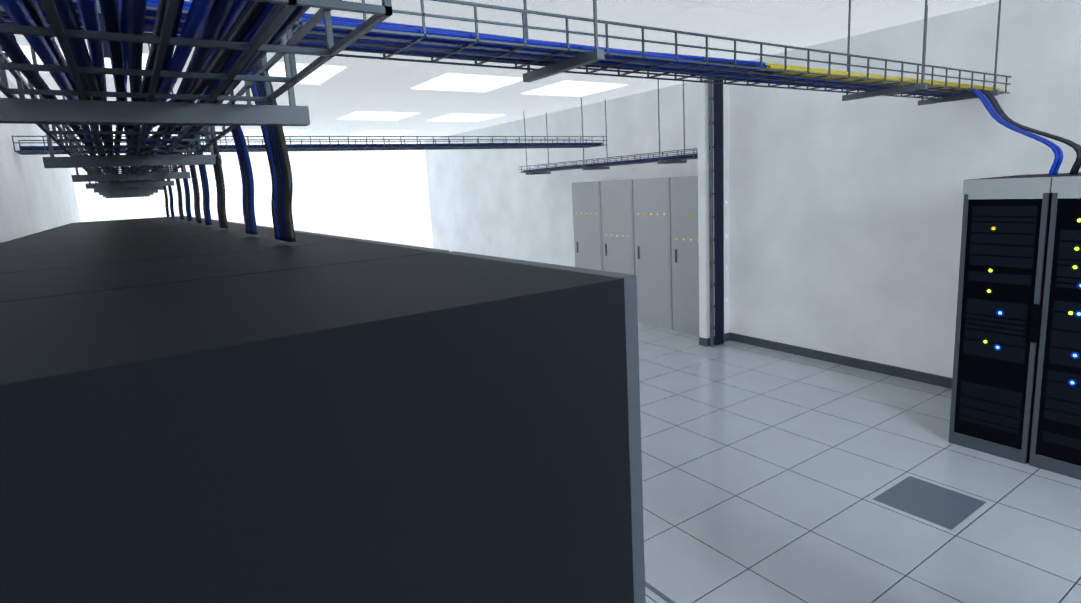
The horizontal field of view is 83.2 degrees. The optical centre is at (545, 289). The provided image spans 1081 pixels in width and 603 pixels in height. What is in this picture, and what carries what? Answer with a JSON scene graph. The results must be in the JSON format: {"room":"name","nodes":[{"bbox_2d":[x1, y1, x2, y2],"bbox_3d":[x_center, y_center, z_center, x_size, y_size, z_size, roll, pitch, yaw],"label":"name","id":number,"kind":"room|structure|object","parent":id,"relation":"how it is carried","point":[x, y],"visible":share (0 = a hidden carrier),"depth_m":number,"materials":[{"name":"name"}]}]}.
{"room":"server room","nodes":[
{"label":"server room","id":0,"kind":"room"},
{"bbox_2d":[0,77,79,242],"bbox_3d":[-4.146,-0.119,4.532,0.150,3.700,21.000,-10,12,-33],"label":"wall","id":1,"kind":"structure","parent":0,"point":[36,196],"depth_m":6.73,"materials":[{"name":"white paint"}]},
{"bbox_2d":[68,142,432,247],"bbox_3d":[-6.670,-1.856,15.490,8.250,3.700,0.150,-10,12,-33],"label":"wall","id":2,"kind":"structure","parent":0,"point":[379,195],"depth_m":15.98,"materials":[{"name":"white paint"}]},
{"bbox_2d":[2,0,1001,141],"bbox_3d":[-0.810,-2.569,6.512,8.600,0.132,21.400,-10,12,-33],"label":"ceiling","id":3,"kind":"structure","parent":0,"point":[343,96],"depth_m":6.85,"materials":[{"name":"painted plaster"}]},
{"bbox_2d":[0,0,1080,241],"bbox_3d":[-1.490,-1.860,7.482,7.925,1.540,12.811,-10,12,-33],"label":"cable tray","id":4,"kind":"object","parent":3,"relation":"hanging from","point":[232,42],"visible":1,"depth_m":1.97,"materials":[{"name":"grey metal"}]},
{"bbox_2d":[424,0,1080,388],"bbox_3d":[2.228,-1.187,8.799,1.162,3.700,21.000,-10,12,-33],"label":"wall","id":5,"kind":"structure","parent":0,"point":[842,232],"depth_m":7.07,"materials":[{"name":"grey paint"}]},
{"bbox_2d":[708,80,726,346],"bbox_3d":[2.279,-1.028,8.030,0.272,3.640,0.070,-10,12,-33],"label":"ladder","id":6,"kind":"object","parent":5,"relation":"attached to","point":[715,109],"depth_m":7.99,"materials":[{"name":"grey metal"}]},
{"bbox_2d":[638,323,1080,602],"bbox_3d":[-0.610,1.185,7.153,8.600,0.120,21.400,-10,12,-33],"label":"floor","id":7,"kind":"structure","parent":0,"point":[771,476],"depth_m":4.32,"materials":[{"name":"tile"}]},
{"bbox_2d":[0,216,645,602],"bbox_3d":[-2.408,0.691,3.862,1.070,2.150,7.673,-10,12,-33],"label":"server","id":8,"kind":"object","parent":7,"relation":"on","point":[202,412],"visible":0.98,"depth_m":0.67,"materials":[{"name":"black metal"}]},
{"bbox_2d":[572,181,599,269],"bbox_3d":[1.004,-0.770,10.901,0.635,2.300,0.790,-10,12,-33],"label":"tall cabinet","id":9,"kind":"object","parent":7,"relation":"on","point":[585,195],"depth_m":10.66,"materials":[{"name":"grey metal"}]},
{"bbox_2d":[600,180,631,273],"bbox_3d":[1.453,-0.683,10.251,0.635,2.300,0.800,-10,12,-33],"label":"tall cabinet","id":10,"kind":"object","parent":7,"relation":"on","point":[615,195],"depth_m":10.02,"materials":[{"name":"grey metal"}]},
{"bbox_2d":[632,177,671,329],"bbox_3d":[1.906,-0.595,9.597,0.635,2.300,0.800,-10,12,-33],"label":"tall cabinet","id":11,"kind":"object","parent":7,"relation":"on","point":[645,231],"depth_m":9.42,"materials":[{"name":"grey metal"}]},
{"bbox_2d":[668,176,699,335],"bbox_3d":[2.355,-0.508,8.947,0.635,2.300,0.790,-10,12,-33],"label":"tall cabinet","id":12,"kind":"object","parent":7,"relation":"on","point":[683,238],"depth_m":8.88,"materials":[{"name":"grey metal"}]},
{"bbox_2d":[949,173,1080,479],"bbox_3d":[4.896,0.349,3.583,1.220,2.150,3.973,-10,12,-33],"label":"server","id":13,"kind":"object","parent":7,"relation":"on","point":[1016,388],"visible":1,"depth_m":4.53,"materials":[{"name":"metal"},{"name":"plastic"}]}
]}

